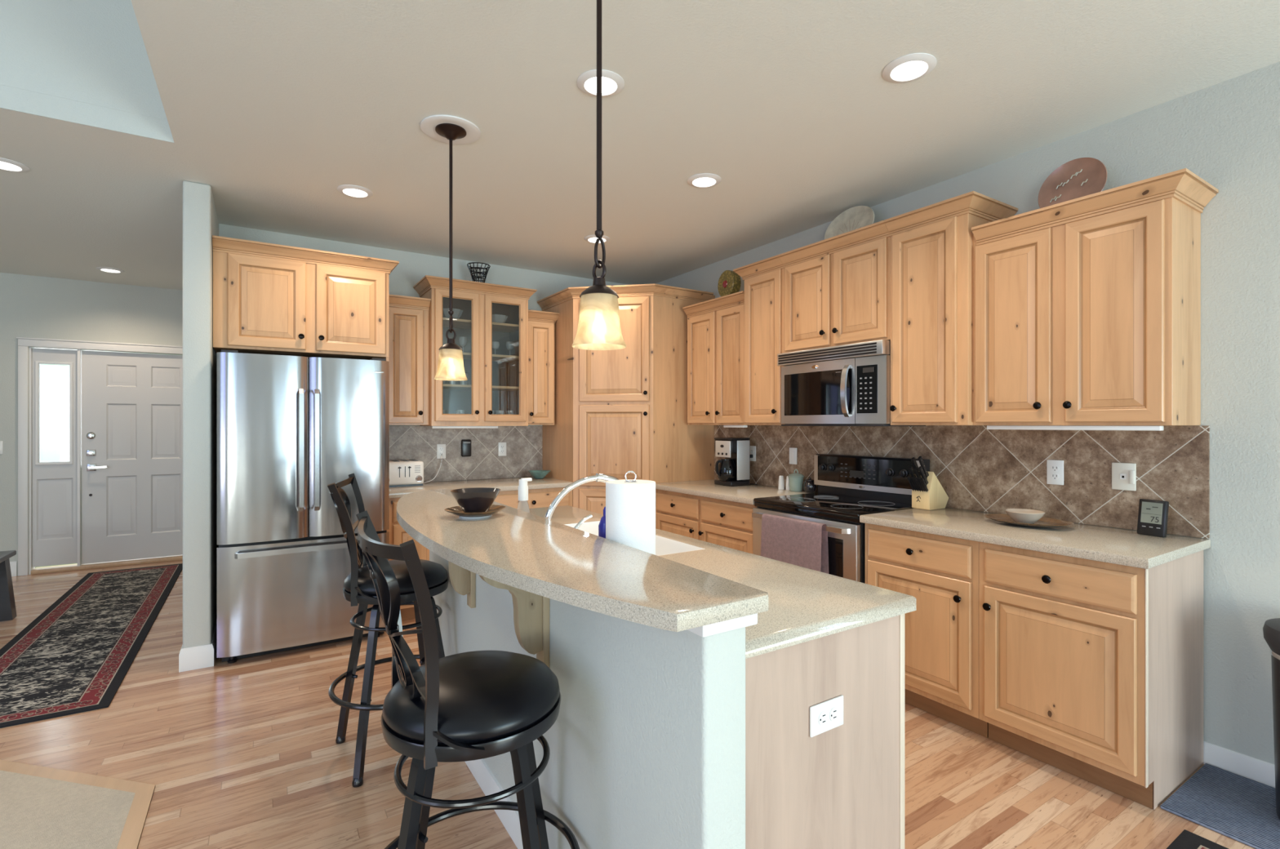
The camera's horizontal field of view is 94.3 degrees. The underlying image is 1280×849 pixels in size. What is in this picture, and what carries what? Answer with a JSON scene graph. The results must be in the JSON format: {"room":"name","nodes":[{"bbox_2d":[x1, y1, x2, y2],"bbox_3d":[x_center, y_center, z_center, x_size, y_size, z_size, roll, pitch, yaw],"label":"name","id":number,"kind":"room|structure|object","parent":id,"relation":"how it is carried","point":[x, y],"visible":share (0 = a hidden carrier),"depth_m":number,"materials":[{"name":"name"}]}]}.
{"room":"kitchen","nodes":[
{"label":"kitchen","id":0,"kind":"room"},
{"bbox_2d":[0,0,173,142],"bbox_3d":[-4.246,-2.146,1.674,4.650,1.557,0.105,0,0,-33],"label":"skylight well","id":1,"kind":"structure","parent":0,"point":[84,62],"depth_m":2.70,"materials":[{"name":"grey paint"}]},
{"bbox_2d":[0,272,182,575],"bbox_3d":[-6.437,0.004,4.994,4.735,2.743,0.150,0,0,-33],"label":"wall","id":2,"kind":"structure","parent":0,"point":[31,306],"depth_m":5.53,"materials":[{"name":"grey paint"}]},
{"bbox_2d":[9,560,17,576],"bbox_3d":[-6.981,1.308,4.549,3.140,0.135,0.014,0,0,-33],"label":"baseboard","id":3,"kind":"structure","parent":2,"relation":"attached to","point":[13,565],"depth_m":5.38,"materials":[{"name":"white"}]},
{"bbox_2d":[31,347,77,567],"bbox_3d":[-5.478,0.305,5.573,0.311,2.022,0.057,0,0,-33],"label":"window","id":4,"kind":"structure","parent":2,"relation":"in","point":[55,397],"depth_m":5.57,"materials":[{"name":"white glass"}]},
{"bbox_2d":[40,364,69,462],"bbox_3d":[-5.492,-0.102,5.583,0.204,0.912,0.009,0,0,-33],"label":"window pane","id":5,"kind":"object","parent":4,"relation":"attached to","point":[54,384],"depth_m":5.58,"materials":[{"name":"white glass"}]},
{"bbox_2d":[16,337,182,576],"bbox_3d":[-5.088,0.291,5.821,1.420,2.170,0.150,0,0,-33],"label":"trim","id":6,"kind":"structure","parent":2,"relation":"attached to","point":[23,342],"depth_m":5.43,"materials":[{"name":"white wood"}]},
{"bbox_2d":[31,555,182,574],"bbox_3d":[-5.097,1.358,5.845,1.250,0.034,0.160,0,0,-33],"label":"trim","id":7,"kind":"structure","parent":2,"relation":"attached to","point":[42,570],"depth_m":5.72,"materials":[{"name":"wood"}]},
{"bbox_2d":[81,350,182,564],"bbox_3d":[-4.927,0.312,5.892,0.908,2.037,0.113,0,0,-33],"label":"door","id":8,"kind":"structure","parent":2,"relation":"in","point":[132,402],"depth_m":5.85,"materials":[{"name":"white paint"}]},
{"bbox_2d":[182,180,218,648],"bbox_3d":[-3.423,0.004,4.796,0.130,2.743,3.430,0,0,-33],"label":"wall","id":9,"kind":"structure","parent":0,"point":[200,220],"depth_m":3.35,"materials":[{"name":"grey paint"}]},
{"bbox_2d":[178,618,217,672],"bbox_3d":[-3.420,1.313,4.790,0.158,0.125,3.444,0,0,-33],"label":"baseboard","id":10,"kind":"structure","parent":9,"relation":"attached to","point":[197,657],"depth_m":3.35,"materials":[{"name":"white wood"}]},
{"bbox_2d":[218,223,628,479],"bbox_3d":[-1.436,0.004,5.029,3.470,2.743,0.120,0,0,-33],"label":"wall","id":11,"kind":"structure","parent":0,"point":[412,267],"depth_m":4.74,"materials":[{"name":"grey paint"}]},
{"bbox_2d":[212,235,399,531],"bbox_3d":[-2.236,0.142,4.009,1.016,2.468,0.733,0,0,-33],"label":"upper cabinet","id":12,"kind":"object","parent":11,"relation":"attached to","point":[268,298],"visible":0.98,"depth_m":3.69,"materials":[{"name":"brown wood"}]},
{"bbox_2d":[388,293,431,425],"bbox_3d":[-1.806,-0.468,4.505,0.342,0.944,0.364,0,0,-33],"label":"upper cabinet","id":13,"kind":"object","parent":11,"relation":"attached to","point":[408,316],"visible":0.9,"depth_m":4.39,"materials":[{"name":"brown wood"}]},
{"bbox_2d":[389,426,542,482],"bbox_3d":[-1.457,0.237,4.937,1.385,0.450,0.010,0,0,-33],"label":"backsplash","id":14,"kind":"structure","parent":11,"relation":"attached to","point":[524,444],"depth_m":4.96,"materials":[{"name":"tile"}]},
{"bbox_2d":[436,444,445,458],"bbox_3d":[-1.613,0.218,4.826,0.072,0.118,0.008,0,0,-33],"label":"wall outlet","id":15,"kind":"object","parent":14,"relation":"attached to","point":[441,448],"visible":1,"depth_m":4.82,"materials":[{"name":"white plastic"}]},
{"bbox_2d":[461,439,471,457],"bbox_3d":[-1.439,0.196,4.927,0.082,0.142,0.025,0,0,-33],"label":"holder","id":16,"kind":"object","parent":14,"relation":"attached to","point":[466,443],"visible":1,"depth_m":4.92,"materials":[{"name":"black plastic"}]},
{"bbox_2d":[497,442,506,456],"bbox_3d":[-1.182,0.212,5.102,0.072,0.118,0.008,0,0,-33],"label":"wall outlet","id":17,"kind":"object","parent":14,"relation":"attached to","point":[501,446],"visible":1,"depth_m":5.10,"materials":[{"name":"white plastic"}]},
{"bbox_2d":[413,275,537,428],"bbox_3d":[-1.320,-0.533,4.776,0.872,1.127,0.428,0,0,-33],"label":"upper cabinet","id":18,"kind":"object","parent":11,"relation":"attached to","point":[499,381],"depth_m":4.69,"materials":[{"name":"brown wood"}]},
{"bbox_2d":[442,307,462,319],"bbox_3d":[-1.484,-0.857,4.678,0.182,0.085,0.182,0,0,-33],"label":"crystal bowl","id":19,"kind":"object","parent":18,"relation":"on","point":[457,313],"visible":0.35,"depth_m":4.62,"materials":[{"name":"white"}]},
{"bbox_2d":[466,262,490,282],"bbox_3d":[-1.304,-1.186,4.804,0.184,0.204,0.184,0,0,-33],"label":"wire basket","id":20,"kind":"object","parent":18,"relation":"on","point":[471,270],"visible":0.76,"depth_m":4.76,"materials":[{"name":"black metal"}]},
{"bbox_2d":[442,317,519,332],"bbox_3d":[-1.340,-0.804,4.807,0.716,0.018,0.334,0,0,-33],"label":"shelf","id":21,"kind":"object","parent":18,"relation":"attached to","point":[459,325],"depth_m":4.83,"materials":[{"name":"brown wood"}]},
{"bbox_2d":[442,383,519,391],"bbox_3d":[-1.340,-0.299,4.807,0.716,0.018,0.334,0,0,-33],"label":"shelf","id":22,"kind":"object","parent":18,"relation":"attached to","point":[446,387],"depth_m":4.82,"materials":[{"name":"brown wood"}]},
{"bbox_2d":[462,352,519,361],"bbox_3d":[-1.340,-0.549,4.807,0.716,0.018,0.334,0,0,-33],"label":"shelf","id":23,"kind":"object","parent":18,"relation":"attached to","point":[466,356],"depth_m":4.82,"materials":[{"name":"brown wood"}]},
{"bbox_2d":[492,314,507,323],"bbox_3d":[-1.172,-0.852,4.877,0.176,0.075,0.176,0,0,-33],"label":"crystal bowl","id":24,"kind":"object","parent":18,"relation":"on","point":[500,318],"visible":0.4,"depth_m":4.82,"materials":[{"name":"white"}]},
{"bbox_2d":[528,309,559,425],"bbox_3d":[-0.881,-0.468,5.096,0.316,0.944,0.364,0,0,-33],"label":"upper cabinet","id":25,"kind":"object","parent":11,"relation":"attached to","point":[540,323],"visible":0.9,"depth_m":4.96,"materials":[{"name":"brown wood"}]},
{"bbox_2d":[429,550,745,848],"bbox_3d":[-0.422,0.889,2.093,0.112,0.974,2.198,0,0,-33],"label":"wall","id":26,"kind":"structure","parent":0,"point":[646,741],"depth_m":1.37,"materials":[{"name":"grey paint"}]},
{"bbox_2d":[448,560,475,608],"bbox_3d":[-0.745,0.546,2.307,0.200,0.350,0.056,0,0,-33],"label":"corbel","id":27,"kind":"object","parent":26,"relation":"attached to","point":[463,580],"visible":0.38,"depth_m":2.32,"materials":[{"name":"brown wood"}]},
{"bbox_2d":[465,759,523,848],"bbox_3d":[-0.424,1.326,2.085,0.124,0.100,2.210,0,0,-33],"label":"baseboard","id":28,"kind":"structure","parent":26,"relation":"attached to","point":[487,782],"depth_m":2.11,"materials":[{"name":"white wood"}]},
{"bbox_2d":[479,574,549,667],"bbox_3d":[-0.363,0.546,1.711,0.200,0.350,0.056,0,0,-33],"label":"corbel","id":29,"kind":"object","parent":26,"relation":"attached to","point":[531,611],"visible":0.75,"depth_m":1.72,"materials":[{"name":"brown wood"}]},
{"bbox_2d":[686,613,757,637],"bbox_3d":[-0.421,0.386,2.090,0.142,0.031,2.224,0,0,-33],"label":"trim","id":30,"kind":"structure","parent":26,"relation":"on","point":[752,620],"depth_m":1.15,"materials":[{"name":"white wood"}]},
{"bbox_2d":[396,488,768,631],"bbox_3d":[-0.541,0.353,2.038,0.447,0.034,2.313,0,0,-33],"label":"countertop","id":31,"kind":"structure","parent":30,"relation":"on","point":[513,547],"depth_m":1.42,"materials":[{"name":"stone"}]},
{"bbox_2d":[444,504,506,518],"bbox_3d":[-0.601,0.321,2.175,0.206,0.029,0.206,0,0,22],"label":"plate","id":32,"kind":"object","parent":31,"relation":"on","point":[456,510],"visible":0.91,"depth_m":2.13,"materials":[{"name":"orange ceramic"}]},
{"bbox_2d":[449,487,501,512],"bbox_3d":[-0.601,0.282,2.175,0.180,0.083,0.180,0,0,-33],"label":"bowl","id":33,"kind":"object","parent":32,"relation":"on","point":[475,500],"visible":0.9,"depth_m":2.13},
{"bbox_2d":[0,560,1254,848],"bbox_3d":[-1.861,1.426,1.273,8.435,0.100,11.350,0,0,-33],"label":"floor","id":34,"kind":"structure","parent":0,"point":[244,753],"depth_m":2.39,"materials":[{"name":"brown wood"}]},
{"bbox_2d":[0,550,17,622],"bbox_3d":[-4.370,1.143,3.799,0.340,0.474,0.970,0,0,-33],"label":"wooden bench","id":35,"kind":"object","parent":34,"relation":"on","point":[7,605],"visible":1,"depth_m":4.16,"materials":[{"name":"black wood"}]},
{"bbox_2d":[0,760,155,848],"bbox_3d":[-1.577,1.373,0.201,8.545,0.006,3.527,0,0,24],"label":"trim","id":36,"kind":"structure","parent":34,"relation":"on","point":[132,830],"depth_m":2.25,"materials":[{"name":"brown wood"}]},
{"bbox_2d":[0,770,155,848],"bbox_3d":[-2.290,1.373,-1.370,4.665,0.006,7.159,0,0,-33],"label":"carpet","id":37,"kind":"object","parent":34,"relation":"on","point":[36,812],"visible":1,"depth_m":2.09,"materials":[{"name":"beige carpet"}]},
{"bbox_2d":[0,563,182,728],"bbox_3d":[-3.830,1.371,4.180,0.710,0.009,3.520,0,0,-33],"label":"runner rug","id":38,"kind":"object","parent":34,"relation":"on","point":[74,657],"visible":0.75,"depth_m":3.65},
{"bbox_2d":[217,349,389,663],"bbox_3d":[-2.196,0.474,3.897,0.912,1.801,0.868,0,0,-33],"label":"refrigerator","id":39,"kind":"object","parent":34,"relation":"on","point":[290,428],"visible":0.88,"depth_m":3.53,"materials":[{"name":"silver metal"}]},
{"bbox_2d":[327,473,448,787],"bbox_3d":[-1.034,0.797,2.532,0.520,1.154,0.520,0,0,-19],"label":"bar stool","id":40,"kind":"object","parent":34,"relation":"on","point":[358,588],"visible":0.65,"depth_m":2.39,"materials":[{"name":"black metal"}]},
{"bbox_2d":[388,497,429,620],"bbox_3d":[-1.571,0.939,4.470,0.700,0.873,0.665,0,0,-33],"label":"base cabinet","id":41,"kind":"object","parent":34,"relation":"on","point":[397,535],"visible":0.02,"depth_m":4.08,"materials":[{"name":"brown wood"}]},
{"bbox_2d":[389,476,573,497],"bbox_3d":[-1.285,0.481,4.664,1.390,0.038,0.653,0,0,-33],"label":"countertop","id":42,"kind":"structure","parent":41,"relation":"on","point":[509,483],"depth_m":4.58,"materials":[{"name":"stone"}]},
{"bbox_2d":[389,459,423,487],"bbox_3d":[-1.821,0.367,4.507,0.305,0.188,0.264,0,0,-33],"label":"toaster","id":43,"kind":"object","parent":42,"relation":"on","point":[402,473],"visible":0.67,"depth_m":4.42,"materials":[{"name":"white plastic"}]},
{"bbox_2d":[528,470,551,479],"bbox_3d":[-0.860,0.429,5.081,0.194,0.064,0.198,0,0,-33],"label":"dish","id":44,"kind":"object","parent":42,"relation":"on","point":[536,474],"visible":1,"depth_m":5.03,"materials":[{"name":"teal ceramic"}]},
{"bbox_2d":[355,510,579,848],"bbox_3d":[-0.403,0.797,1.447,0.532,1.154,0.532,0,0,-33],"label":"bar stool","id":45,"kind":"object","parent":34,"relation":"on","point":[477,704],"visible":1,"depth_m":1.31,"materials":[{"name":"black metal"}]},
{"bbox_2d":[493,487,572,508],"bbox_3d":[-0.985,0.939,4.845,0.689,0.873,0.665,0,0,-33],"label":"base cabinet","id":46,"kind":"object","parent":34,"relation":"on","point":[537,498],"visible":0.21,"depth_m":4.61,"materials":[{"name":"brown wood"}]},
{"bbox_2d":[537,283,715,514],"bbox_3d":[-0.129,0.140,5.127,1.161,2.470,1.120,0,0,-33],"label":"pantry","id":47,"kind":"object","parent":34,"relation":"on","point":[617,412],"visible":0.61,"depth_m":4.75,"materials":[{"name":"brown wood"}]},
{"bbox_2d":[655,488,701,540],"bbox_3d":[0.502,0.939,4.577,0.655,0.873,0.589,0,0,-33],"label":"base cabinet","id":48,"kind":"object","parent":34,"relation":"on","point":[679,513],"visible":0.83,"depth_m":4.37,"materials":[{"name":"brown wood"}]},
{"bbox_2d":[655,479,817,505],"bbox_3d":[0.666,0.481,4.348,0.658,0.038,1.153,0,0,-33],"label":"countertop","id":49,"kind":"structure","parent":48,"relation":"on","point":[704,488],"depth_m":4.18,"materials":[{"name":"stone"}]},
{"bbox_2d":[714,437,750,486],"bbox_3d":[0.679,0.281,4.524,0.251,0.360,0.206,0,0,-33],"label":"coffee maker","id":50,"kind":"object","parent":49,"relation":"on","point":[734,470],"visible":1,"depth_m":4.47,"materials":[{"name":"black plastic"}]},
{"bbox_2d":[787,468,804,491],"bbox_3d":[1.081,0.385,4.119,0.112,0.154,0.112,0,0,-33],"label":"lidded jar","id":51,"kind":"object","parent":49,"relation":"on","point":[795,480],"visible":1,"depth_m":4.08,"materials":[{"name":"green ceramic"}]},
{"bbox_2d":[803,477,816,493],"bbox_3d":[1.155,0.410,4.041,0.088,0.102,0.088,0,0,-33],"label":"lidded jar","id":52,"kind":"object","parent":49,"relation":"on","point":[809,486],"visible":0.94,"depth_m":4.01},
{"bbox_2d":[697,496,757,553],"bbox_3d":[0.813,0.939,4.093,0.655,0.873,0.560,0,0,-33],"label":"base cabinet","id":53,"kind":"object","parent":34,"relation":"on","point":[729,524],"visible":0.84,"depth_m":3.92,"materials":[{"name":"brown wood"}]},
{"bbox_2d":[745,613,904,848],"bbox_3d":[-0.094,0.939,2.322,0.680,0.873,2.086,0,0,-33],"label":"island end panel","id":54,"kind":"object","parent":34,"relation":"on","point":[842,786],"visible":0.15,"depth_m":1.44,"materials":[{"name":"brown wood"}]},
{"bbox_2d":[529,505,915,658],"bbox_3d":[-0.110,0.481,2.322,0.658,0.038,2.139,0,0,-33],"label":"countertop","id":55,"kind":"structure","parent":54,"relation":"on","point":[805,604],"depth_m":1.62,"materials":[{"name":"stone"}]},
{"bbox_2d":[517,477,532,513],"bbox_3d":[-0.485,0.343,2.479,0.067,0.238,0.062,0,0,-33],"label":"soap dispenser","id":56,"kind":"object","parent":55,"relation":"on","point":[522,505],"visible":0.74,"depth_m":2.46,"materials":[{"name":"white plastic"}]},
{"bbox_2d":[517,500,530,513],"bbox_3d":[-0.487,0.389,2.478,0.062,0.146,0.062,0,0,-33],"label":"bottle","id":57,"kind":"object","parent":56,"relation":"attached to","point":[522,505],"depth_m":2.46,"materials":[{"name":"clear plastic"}]},
{"bbox_2d":[544,473,619,519],"bbox_3d":[-0.218,0.325,2.285,0.326,0.272,0.060,0,0,-25],"label":"faucet","id":58,"kind":"object","parent":55,"relation":"on","point":[602,477],"visible":0.58,"depth_m":2.26,"materials":[{"name":"silver metal"}]},
{"bbox_2d":[598,506,605,538],"bbox_3d":[-0.107,0.362,1.893,0.050,0.200,0.056,0,0,-33],"label":"dish soap","id":59,"kind":"object","parent":55,"relation":"on","point":[602,526],"visible":0.22,"depth_m":1.88,"materials":[{"name":"blue plastic"}]},
{"bbox_2d":[625,471,636,482],"bbox_3d":[-0.028,0.301,1.798,0.160,0.322,0.160,0,0,-33],"label":"paper towel holder","id":60,"kind":"object","parent":55,"relation":"on","point":[628,472],"visible":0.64,"depth_m":1.80,"materials":[{"name":"silver metal"}]},
{"bbox_2d":[605,479,655,555],"bbox_3d":[-0.028,0.311,1.798,0.151,0.275,0.151,0,0,-33],"label":"paper towel roll","id":61,"kind":"object","parent":60,"relation":"on","point":[630,507],"visible":0.56,"depth_m":1.73,"materials":[{"name":"white paper"}]},
{"bbox_2d":[564,520,705,555],"bbox_3d":[-0.141,0.549,2.420,0.418,0.174,0.778,0,0,-33],"label":"sink","id":62,"kind":"object","parent":55,"relation":"in","point":[664,546],"visible":0.02,"depth_m":2.42,"materials":[{"name":"white ceramic"}]},
{"bbox_2d":[809,695,843,737],"bbox_3d":[0.452,0.703,1.432,0.118,0.072,0.008,0,0,-33],"label":"wall outlet","id":63,"kind":"object","parent":54,"relation":"attached to","point":[828,715],"visible":1,"depth_m":1.43,"materials":[{"name":"white plastic"}]},
{"bbox_2d":[818,711,826,725],"bbox_3d":[0.437,0.703,1.419,0.028,0.033,0.002,0,0,-33],"label":"socket","id":64,"kind":"object","parent":63,"relation":"attached to","point":[822,715],"depth_m":1.42,"materials":[{"name":"white plastic"}]},
{"bbox_2d":[829,707,837,721],"bbox_3d":[0.469,0.703,1.440,0.028,0.033,0.002,0,0,-33],"label":"socket","id":65,"kind":"object","parent":63,"relation":"attached to","point":[833,711],"depth_m":1.44,"materials":[{"name":"white plastic"}]},
{"bbox_2d":[751,453,929,583],"bbox_3d":[1.148,0.786,3.509,0.715,1.176,0.766,0,0,-33],"label":"range","id":66,"kind":"object","parent":34,"relation":"on","point":[850,487],"visible":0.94,"depth_m":3.47,"materials":[{"name":"black"}]},
{"bbox_2d":[760,513,828,573],"bbox_3d":[0.850,0.726,3.320,0.079,0.400,0.451,0,0,-33],"label":"hand towel","id":67,"kind":"object","parent":66,"relation":"hanging from","point":[797,542],"visible":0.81,"depth_m":3.27,"materials":[{"name":"fabric"}]},
{"bbox_2d":[753,492,912,523],"bbox_3d":[1.155,0.481,3.514,0.587,0.053,0.766,0,0,-33],"label":"cooktop","id":68,"kind":"object","parent":66,"relation":"in","point":[823,507],"depth_m":3.43,"materials":[{"name":"black glass"}]},
{"bbox_2d":[865,523,988,737],"bbox_3d":[1.540,0.939,2.954,0.655,0.873,0.572,0,0,-33],"label":"base cabinet","id":69,"kind":"object","parent":34,"relation":"on","point":[941,636],"visible":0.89,"depth_m":2.71,"materials":[{"name":"brown wood"}]},
{"bbox_2d":[978,542,1203,809],"bbox_3d":[1.851,0.939,2.470,0.656,0.873,0.577,0,0,-33],"label":"base cabinet","id":70,"kind":"object","parent":34,"relation":"on","point":[1091,671],"visible":0.94,"depth_m":2.26,"materials":[{"name":"brown wood"}]},
{"bbox_2d":[859,506,1210,568],"bbox_3d":[1.712,0.481,2.714,0.658,0.038,1.168,0,0,-33],"label":"countertop","id":71,"kind":"structure","parent":70,"relation":"on","point":[1119,546],"depth_m":2.45,"materials":[{"name":"stone"}]},
{"bbox_2d":[911,471,948,510],"bbox_3d":[1.605,0.359,3.286,0.190,0.205,0.103,0,0,-33],"label":"knife block","id":72,"kind":"object","parent":71,"relation":"on","point":[936,498],"visible":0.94,"depth_m":3.23,"materials":[{"name":"brown wood"}]},
{"bbox_2d":[983,513,1074,527],"bbox_3d":[1.782,0.449,2.736,0.266,0.025,0.351,0,0,-33],"label":"platter","id":73,"kind":"object","parent":71,"relation":"on","point":[1043,522],"visible":0.79,"depth_m":2.72,"materials":[{"name":"brown ceramic"}]},
{"bbox_2d":[1004,508,1044,524],"bbox_3d":[1.778,0.426,2.745,0.156,0.054,0.156,0,0,-33],"label":"bowl","id":74,"kind":"object","parent":73,"relation":"on","point":[1018,515],"visible":0.98,"depth_m":2.71,"materials":[{"name":"beige ceramic"}]},
{"bbox_2d":[1137,498,1168,537],"bbox_3d":[2.137,0.389,2.474,0.049,0.149,0.098,0,0,-25],"label":"station","id":75,"kind":"object","parent":71,"relation":"on","point":[1153,514],"visible":1,"depth_m":2.46,"materials":[{"name":"black plastic"}]},
{"bbox_2d":[1166,829,1228,848],"bbox_3d":[1.636,1.371,0.987,1.440,0.009,1.500,0,0,-33],"label":"rug","id":76,"kind":"object","parent":34,"relation":"on","point":[1186,839],"visible":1,"depth_m":1.94,"materials":[{"name":"black fabric"}]},
{"bbox_2d":[1160,763,1279,848],"bbox_3d":[2.405,1.370,1.740,0.497,0.012,1.240,0,0,-33],"label":"floor mat","id":77,"kind":"object","parent":34,"relation":"on","point":[1241,809],"visible":1,"depth_m":2.12,"materials":[{"name":"blue fabric"}]},
{"bbox_2d":[1262,617,1279,819],"bbox_3d":[2.323,1.022,1.982,0.340,0.682,0.340,0,0,-33],"label":"waste bin","id":78,"kind":"object","parent":77,"relation":"on","point":[1271,628],"visible":1,"depth_m":2.05,"materials":[{"name":"black plastic"}]},
{"bbox_2d":[0,0,1279,289],"bbox_3d":[-1.861,-1.417,1.273,8.435,0.100,11.350,0,0,-33],"label":"ceiling","id":79,"kind":"structure","parent":0,"point":[274,106],"depth_m":2.62,"materials":[{"name":"white paint"}]},
{"bbox_2d":[0,157,30,172],"bbox_3d":[-3.332,-1.361,3.112,0.190,0.012,0.190,0,0,-33],"label":"recessed light","id":80,"kind":"object","parent":79,"relation":"in","point":[6,164],"visible":1,"depth_m":3.13,"materials":[{"name":"white plastic"}]},
{"bbox_2d":[96,266,124,272],"bbox_3d":[-4.672,-1.361,5.244,0.190,0.012,0.190,0,0,-33],"label":"recessed light","id":81,"kind":"object","parent":79,"relation":"in","point":[102,268],"visible":1,"depth_m":5.23,"materials":[{"name":"white plastic"}]},
{"bbox_2d":[337,184,373,197],"bbox_3d":[-1.667,-1.361,3.479,0.190,0.012,0.190,0,0,-33],"label":"recessed light","id":82,"kind":"object","parent":79,"relation":"in","point":[355,191],"visible":1,"depth_m":3.46,"materials":[{"name":"white"}]},
{"bbox_2d":[420,114,480,380],"bbox_3d":[-0.875,-0.787,2.752,0.266,1.158,0.266,0,0,-3],"label":"pendant light","id":83,"kind":"object","parent":79,"relation":"hanging from","point":[450,129],"visible":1,"depth_m":2.73,"materials":[{"name":"white glass"}]},
{"bbox_2d":[583,234,609,243],"bbox_3d":[-0.317,-1.361,4.372,0.190,0.012,0.190,0,0,-33],"label":"recessed light","id":84,"kind":"object","parent":79,"relation":"in","point":[590,238],"visible":0.8,"depth_m":4.36,"materials":[{"name":"white plastic"}]},
{"bbox_2d":[572,0,626,350],"bbox_3d":[-0.112,-0.789,1.626,0.266,1.154,0.266,0,0,37],"label":"pendant light","id":85,"kind":"object","parent":79,"relation":"hanging from","point":[598,328],"visible":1,"depth_m":1.60,"materials":[{"name":"white glass"}]},
{"bbox_2d":[577,69,624,97],"bbox_3d":[-0.157,-1.361,2.380,0.190,0.012,0.190,0,0,-33],"label":"recessed light","id":86,"kind":"object","parent":79,"relation":"in","point":[612,83],"visible":0.84,"depth_m":2.37,"materials":[{"name":"white plastic"}]},
{"bbox_2d":[687,173,721,187],"bbox_3d":[0.359,-1.361,3.325,0.190,0.012,0.190,0,0,-33],"label":"recessed light","id":87,"kind":"object","parent":79,"relation":"in","point":[702,180],"visible":1,"depth_m":3.31,"materials":[{"name":"white plastic"}]},
{"bbox_2d":[882,53,936,83],"bbox_3d":[1.032,-1.361,2.279,0.190,0.012,0.190,0,0,-33],"label":"recessed light","id":88,"kind":"object","parent":79,"relation":"in","point":[914,66],"visible":1,"depth_m":2.27,"materials":[{"name":"white plastic"}]},
{"bbox_2d":[655,61,1279,764],"bbox_3d":[2.380,-0.045,2.394,0.120,2.843,8.670,0,0,-33],"label":"wall","id":89,"kind":"structure","parent":0,"point":[1226,133],"depth_m":2.35,"materials":[{"name":"grey paint"}]},
{"bbox_2d":[682,290,747,427],"bbox_3d":[0.691,-0.459,4.573,0.376,0.962,0.709,0,0,-33],"label":"upper cabinet","id":90,"kind":"object","parent":89,"relation":"attached to","point":[715,326],"depth_m":4.46,"materials":[{"name":"brown wood"}]},
{"bbox_2d":[717,270,741,296],"bbox_3d":[0.673,-1.044,4.504,0.084,0.242,0.208,0,0,-27],"label":"round tin","id":91,"kind":"object","parent":90,"relation":"on","point":[729,282],"visible":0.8,"depth_m":4.45,"materials":[{"name":"gold metal"}]},
{"bbox_2d":[733,254,784,425],"bbox_3d":[0.951,-0.545,4.124,0.421,1.098,0.434,0,0,-33],"label":"upper cabinet","id":92,"kind":"object","parent":89,"relation":"attached to","point":[764,279],"visible":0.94,"depth_m":3.99,"materials":[{"name":"brown wood"}]},
{"bbox_2d":[778,220,890,352],"bbox_3d":[1.276,-0.776,3.617,0.421,0.635,0.768,0,0,-33],"label":"upper cabinet","id":93,"kind":"object","parent":89,"relation":"attached to","point":[837,288],"visible":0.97,"depth_m":3.46,"materials":[{"name":"brown wood"}]},
{"bbox_2d":[824,205,874,239],"bbox_3d":[1.295,-1.220,3.683,0.090,0.265,0.366,0,0,-33],"label":"oval platter","id":94,"kind":"object","parent":93,"relation":"on","point":[853,218],"visible":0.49,"depth_m":3.70,"materials":[{"name":"beige ceramic"}]},
{"bbox_2d":[777,339,925,426],"bbox_3d":[1.251,-0.222,3.600,0.463,0.464,0.766,0,0,-33],"label":"microwave","id":95,"kind":"object","parent":93,"relation":"attached to","point":[849,384],"visible":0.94,"depth_m":3.43,"materials":[{"name":"silver metal"}]},
{"bbox_2d":[884,191,1017,425],"bbox_3d":[1.611,-0.545,3.094,0.421,1.098,0.473,0,0,-33],"label":"upper cabinet","id":96,"kind":"object","parent":89,"relation":"attached to","point":[931,246],"visible":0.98,"depth_m":2.97,"materials":[{"name":"brown wood"}]},
{"bbox_2d":[714,425,1209,538],"bbox_3d":[1.464,0.233,3.704,0.010,0.456,3.097,0,0,-33],"label":"backsplash","id":97,"kind":"structure","parent":89,"relation":"attached to","point":[979,468],"depth_m":2.94,"materials":[{"name":"tile"}]},
{"bbox_2d":[789,447,796,464],"bbox_3d":[1.097,0.226,4.260,0.009,0.118,0.072,0,0,-33],"label":"light switch","id":98,"kind":"object","parent":97,"relation":"attached to","point":[793,451],"visible":1,"depth_m":4.25,"materials":[{"name":"white plastic"}]},
{"bbox_2d":[1046,459,1063,484],"bbox_3d":[1.995,0.230,2.856,0.008,0.118,0.072,0,0,-33],"label":"wall outlet","id":99,"kind":"object","parent":97,"relation":"attached to","point":[1055,468],"visible":1,"depth_m":2.85,"materials":[{"name":"white plastic"}]},
{"bbox_2d":[1111,462,1136,490],"bbox_3d":[2.134,0.230,2.624,0.024,0.120,0.086,0,0,-33],"label":"phone jack","id":100,"kind":"object","parent":97,"relation":"attached to","point":[1123,474],"visible":1,"depth_m":2.62,"materials":[{"name":"white plastic"}]},
{"bbox_2d":[971,168,1218,431],"bbox_3d":[1.943,-0.458,2.615,0.376,0.964,0.800,0,0,-33],"label":"upper cabinet","id":101,"kind":"object","parent":89,"relation":"attached to","point":[1086,309],"depth_m":2.44,"materials":[{"name":"brown wood"}]},
{"bbox_3d":[1.962,-1.005,2.694,0.169,0.161,0.142,0,0,-33],"label":"easel","id":102,"kind":"object","parent":101,"relation":"on","visible":0},
{"bbox_2d":[1037,157,1107,208],"bbox_3d":[1.941,-1.065,2.672,0.073,0.264,0.270,0,0,-33],"label":"plate","id":103,"kind":"object","parent":102,"relation":"on","point":[1080,177],"visible":0.68,"depth_m":2.68,"materials":[{"name":"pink ceramic"}]},
{"bbox_2d":[1203,741,1275,787],"bbox_3d":[3.447,1.332,0.602,0.014,0.088,4.300,0,0,-33],"label":"baseboard","id":104,"kind":"structure","parent":89,"relation":"attached to","point":[1254,769],"depth_m":2.32,"materials":[{"name":"white wood"}]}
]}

